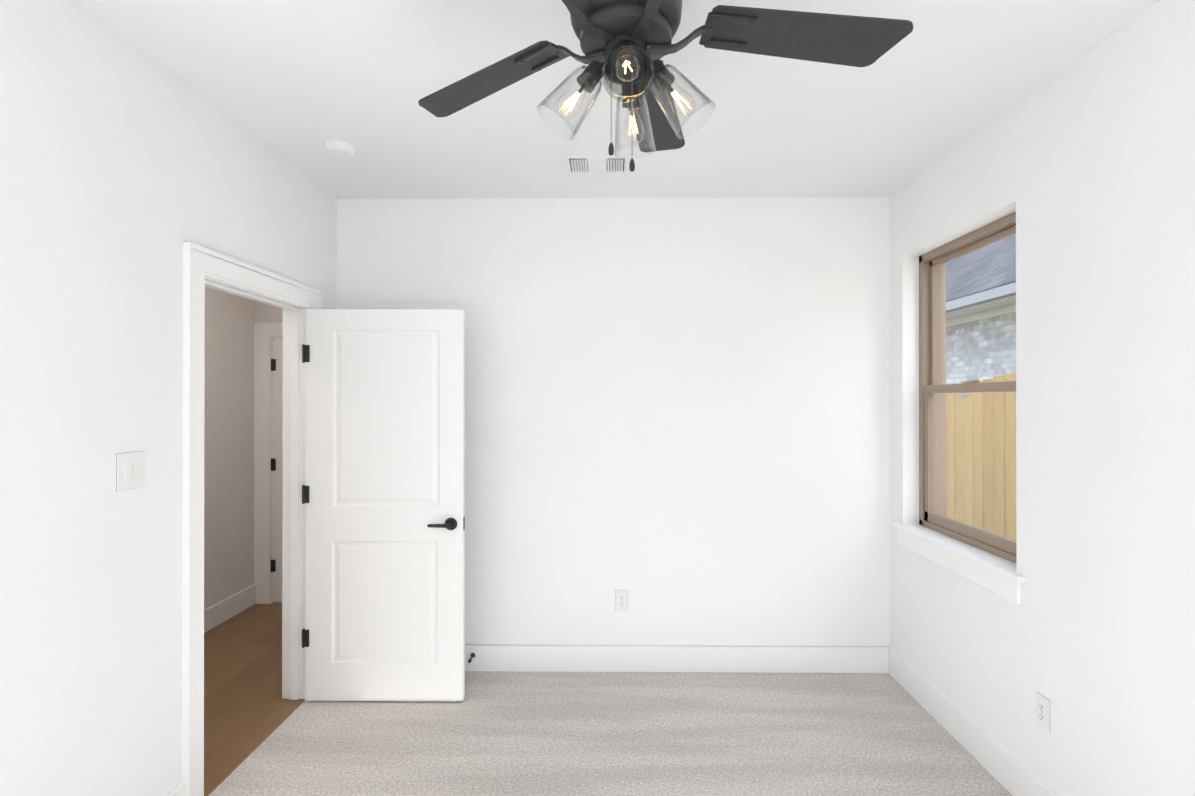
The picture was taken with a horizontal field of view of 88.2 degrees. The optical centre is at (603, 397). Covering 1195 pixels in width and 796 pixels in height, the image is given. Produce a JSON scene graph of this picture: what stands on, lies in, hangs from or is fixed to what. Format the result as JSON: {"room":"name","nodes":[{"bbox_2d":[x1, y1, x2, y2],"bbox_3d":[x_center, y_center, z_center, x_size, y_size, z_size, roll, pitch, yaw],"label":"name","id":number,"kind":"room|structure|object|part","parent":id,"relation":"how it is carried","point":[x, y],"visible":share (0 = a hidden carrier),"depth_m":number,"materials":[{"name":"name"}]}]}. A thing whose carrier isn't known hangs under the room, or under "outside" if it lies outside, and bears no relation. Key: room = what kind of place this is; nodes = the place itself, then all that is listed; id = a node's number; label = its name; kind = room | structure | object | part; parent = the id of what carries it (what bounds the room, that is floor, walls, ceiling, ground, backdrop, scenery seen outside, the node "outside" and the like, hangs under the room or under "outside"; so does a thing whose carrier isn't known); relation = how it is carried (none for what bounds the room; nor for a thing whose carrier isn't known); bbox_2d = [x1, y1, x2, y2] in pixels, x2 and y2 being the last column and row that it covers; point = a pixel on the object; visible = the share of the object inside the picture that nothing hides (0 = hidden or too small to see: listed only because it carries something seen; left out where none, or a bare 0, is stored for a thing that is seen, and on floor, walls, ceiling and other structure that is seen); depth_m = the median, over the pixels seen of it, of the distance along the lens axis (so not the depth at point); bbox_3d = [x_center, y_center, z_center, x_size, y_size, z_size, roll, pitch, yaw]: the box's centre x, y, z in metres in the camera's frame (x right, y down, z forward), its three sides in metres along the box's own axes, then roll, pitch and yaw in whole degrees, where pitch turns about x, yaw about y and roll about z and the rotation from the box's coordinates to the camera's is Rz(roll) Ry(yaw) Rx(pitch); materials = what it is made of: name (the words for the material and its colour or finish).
{"room":"empty bedroom","nodes":[
{"label":"empty bedroom","id":0,"kind":"room"},
{"bbox_2d":[0,0,336,795],"bbox_3d":[-1.640,0.205,1.444,0.120,2.740,4.290,0,0,1],"label":"wall","id":1,"kind":"structure","parent":0,"point":[126,172],"depth_m":1.93,"materials":[{"name":"paint"}]},
{"bbox_2d":[116,451,144,491],"bbox_3d":[-1.567,0.241,2.048,0.014,0.123,0.119,0,0,1],"label":"double light switch","id":2,"kind":"object","parent":1,"relation":"attached to","point":[130,470],"visible":1,"depth_m":2.04,"materials":[{"name":"white plastic"}]},
{"bbox_2d":[166,781,185,795],"bbox_3d":[-1.577,1.497,0.809,0.019,0.152,2.974,0,0,1],"label":"baseboard","id":3,"kind":"structure","parent":1,"relation":"attached to","point":[180,790],"depth_m":2.26,"materials":[{"name":"paint"}]},
{"bbox_2d":[182,242,320,795],"bbox_3d":[-1.626,0.498,2.823,0.170,2.164,1.054,0,0,1],"label":"door frame","id":4,"kind":"structure","parent":1,"relation":"attached to","point":[200,263],"depth_m":2.45,"materials":[{"name":"paint"}]},
{"bbox_2d":[302,309,464,700],"bbox_3d":[-1.147,0.555,3.213,0.836,2.030,0.147,0,0,1],"label":"door","id":5,"kind":"structure","parent":1,"relation":"in","point":[385,505],"depth_m":3.20,"materials":[{"name":"paint"}]},
{"bbox_3d":[-1.547,0.507,3.206,0.038,1.572,0.038,0,0,1],"label":"door hinges","id":6,"kind":"part","parent":5,"relation":"part of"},
{"bbox_2d":[204,287,254,609],"bbox_3d":[-2.784,0.206,2.036,0.120,2.740,5.450,0,0,1],"label":"wall","id":7,"kind":"structure","parent":0,"point":[229,462],"depth_m":4.43,"materials":[{"name":"paint"}]},
{"bbox_2d":[204,584,254,632],"bbox_3d":[-2.716,1.500,2.031,0.016,0.152,5.450,0,0,1],"label":"baseboard","id":8,"kind":"structure","parent":7,"relation":"attached to","point":[218,613],"depth_m":4.39,"materials":[{"name":"paint"}]},
{"bbox_2d":[204,602,304,795],"bbox_3d":[-2.209,1.606,2.026,1.270,0.060,5.690,0,0,1],"label":"floor","id":9,"kind":"structure","parent":0,"point":[248,709],"depth_m":3.34,"materials":[{"name":"brown wood"}]},
{"bbox_2d":[255,301,282,322],"bbox_3d":[-2.180,0.214,4.814,1.270,2.740,0.120,0,0,1],"label":"wall","id":10,"kind":"structure","parent":0,"point":[266,313],"depth_m":4.75,"materials":[{"name":"paint"}]},
{"bbox_2d":[254,323,282,603],"bbox_3d":[-2.180,0.503,4.804,1.026,2.162,0.139,0,0,1],"label":"door frame","id":11,"kind":"structure","parent":10,"relation":"attached to","point":[264,333],"depth_m":4.74,"materials":[{"name":"paint"}]},
{"bbox_2d":[271,339,282,601],"bbox_3d":[-2.194,0.559,4.768,0.790,2.030,0.050,0,0,1],"label":"hall door","id":12,"kind":"structure","parent":10,"relation":"in","point":[277,480],"depth_m":4.76,"materials":[{"name":"paint"}]},
{"bbox_3d":[-2.561,0.519,4.753,0.055,1.647,0.013,0,0,1],"label":"hall door hinges","id":13,"kind":"part","parent":12,"relation":"part of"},
{"bbox_2d":[208,671,1011,795],"bbox_3d":[0.122,1.605,1.421,3.405,0.060,4.530,0,0,1],"label":"floor carpet","id":14,"kind":"object","parent":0,"point":[497,733],"depth_m":2.82,"materials":[{"name":"grey carpet"}]},
{"bbox_2d":[66,0,1159,198],"bbox_3d":[-0.507,-1.214,2.016,4.675,0.100,5.690,0,0,1],"label":"ceiling","id":15,"kind":"structure","parent":0,"point":[296,84],"depth_m":2.34,"materials":[{"name":"paint"}]},
{"bbox_2d":[324,140,355,156],"bbox_3d":[-1.216,-1.141,2.838,0.132,0.040,0.132,0,0,1],"label":"smoke detector","id":16,"kind":"object","parent":15,"relation":"attached to","point":[338,148],"visible":1,"depth_m":2.80,"materials":[{"name":"white plastic"}]},
{"bbox_2d":[566,156,627,172],"bbox_3d":[-0.033,-1.154,3.056,0.300,0.014,0.200,0,0,1],"label":"ceiling vent","id":17,"kind":"object","parent":15,"relation":"in","point":[598,164],"visible":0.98,"depth_m":3.04,"materials":[{"name":"white plastic"}]},
{"bbox_2d":[569,159,587,171],"bbox_3d":[-0.124,-1.154,3.057,0.087,0.002,0.164,0,0,1],"label":"ceiling air vent slot","id":18,"kind":"object","parent":17,"relation":"attached to","point":[587,164],"depth_m":3.04,"materials":[{"name":"white metal"}]},
{"bbox_2d":[609,159,624,170],"bbox_3d":[0.058,-1.154,3.055,0.087,0.002,0.164,0,0,1],"label":"ceiling air vent slot","id":19,"kind":"object","parent":17,"relation":"attached to","point":[609,159],"depth_m":3.04,"materials":[{"name":"white metal"}]},
{"bbox_2d":[418,0,912,171],"bbox_3d":[0.108,-0.854,1.527,1.315,0.623,1.355,0,0,1],"label":"ceiling fan","id":20,"kind":"object","parent":15,"relation":"hanging from","point":[626,45],"visible":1,"depth_m":1.53,"materials":[{"name":"black metal"}]},
{"bbox_2d":[337,197,889,645],"bbox_3d":[0.085,0.211,3.631,3.525,2.740,0.120,0,0,1],"label":"wall","id":21,"kind":"structure","parent":0,"point":[677,418],"depth_m":3.57,"materials":[{"name":"paint"}]},
{"bbox_2d":[468,653,474,662],"bbox_3d":[-0.758,1.485,3.518,0.028,0.027,0.086,0,0,1],"label":"door stop","id":22,"kind":"object","parent":21,"relation":"attached to","point":[472,655],"visible":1,"depth_m":3.53,"materials":[{"name":"black metal"}]},
{"bbox_2d":[616,590,627,609],"bbox_3d":[0.102,1.171,3.564,0.070,0.115,0.008,0,0,1],"label":"outlet","id":23,"kind":"object","parent":21,"relation":"attached to","point":[623,594],"visible":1,"depth_m":3.56,"materials":[{"name":"white plastic"}]},
{"bbox_2d":[465,644,885,672],"bbox_3d":[0.028,1.505,3.558,3.180,0.152,0.019,0,0,1],"label":"baseboard","id":24,"kind":"structure","parent":21,"relation":"attached to","point":[488,657],"depth_m":3.55,"materials":[{"name":"paint"}]},
{"bbox_2d":[889,0,1194,795],"bbox_3d":[1.725,0.205,1.409,0.200,2.740,4.290,0,0,1],"label":"wall","id":25,"kind":"structure","parent":0,"point":[1083,167],"depth_m":2.08,"materials":[{"name":"paint"}]},
{"bbox_2d":[893,212,1024,603],"bbox_3d":[1.739,-0.010,2.919,0.262,1.642,1.060,0,0,1],"label":"window","id":26,"kind":"structure","parent":25,"relation":"in","point":[930,388],"depth_m":3.12,"materials":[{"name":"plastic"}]},
{"bbox_2d":[886,646,1058,795],"bbox_3d":[1.617,1.499,1.405,0.022,0.152,4.293,0,0,1],"label":"baseboard","id":27,"kind":"structure","parent":25,"relation":"attached to","point":[1008,771],"depth_m":2.74,"materials":[{"name":"paint"}]},
{"bbox_2d":[1036,692,1049,731],"bbox_3d":[1.630,1.167,2.292,0.008,0.115,0.070,0,0,1],"label":"outlet","id":28,"kind":"object","parent":25,"relation":"attached to","point":[1044,722],"visible":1,"depth_m":2.28,"materials":[{"name":"white plastic"}]},
{"label":"outside","id":29,"kind":"structure","parent":0,"visible":0},
{"bbox_3d":[7.189,2.017,7.752,10.595,0.050,28.000,0,0,1],"label":"ground","id":30,"kind":"structure","parent":29,"visible":0},
{"bbox_2d":[946,312,1015,383],"bbox_3d":[5.022,0.490,8.779,0.250,3.010,18.000,0,0,1],"label":"wall","id":31,"kind":"structure","parent":30,"relation":"on","point":[990,364],"depth_m":7.98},
{"bbox_2d":[946,295,1015,326],"bbox_3d":[4.787,-1.070,8.785,0.720,0.110,18.000,0,0,1],"label":"frieze","id":32,"kind":"object","parent":31,"relation":"attached to","point":[974,312],"depth_m":7.74,"materials":[{"name":"paint"}]},
{"bbox_2d":[946,373,1015,540],"bbox_3d":[3.206,0.664,5.835,0.100,2.644,10.077,0,0,1],"label":"fence","id":33,"kind":"object","parent":30,"relation":"on","point":[997,486],"depth_m":5.13,"materials":[{"name":"brown wood"}]},
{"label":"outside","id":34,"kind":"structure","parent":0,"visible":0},
{"bbox_2d":[946,234,1015,301],"bbox_3d":[7.162,-3.305,8.767,5.630,4.240,20.000,0,0,1],"label":"roof","id":35,"kind":"structure","parent":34,"point":[974,278],"depth_m":8.07,"materials":[{"name":"grey"}]},
{"bbox_2d":[946,282,1015,312],"bbox_3d":[4.387,-1.153,8.790,0.120,0.105,18.000,0,0,1],"label":"gutter","id":36,"kind":"object","parent":35,"relation":"attached to","point":[1002,289],"depth_m":7.02,"materials":[{"name":"metal"}]}
]}

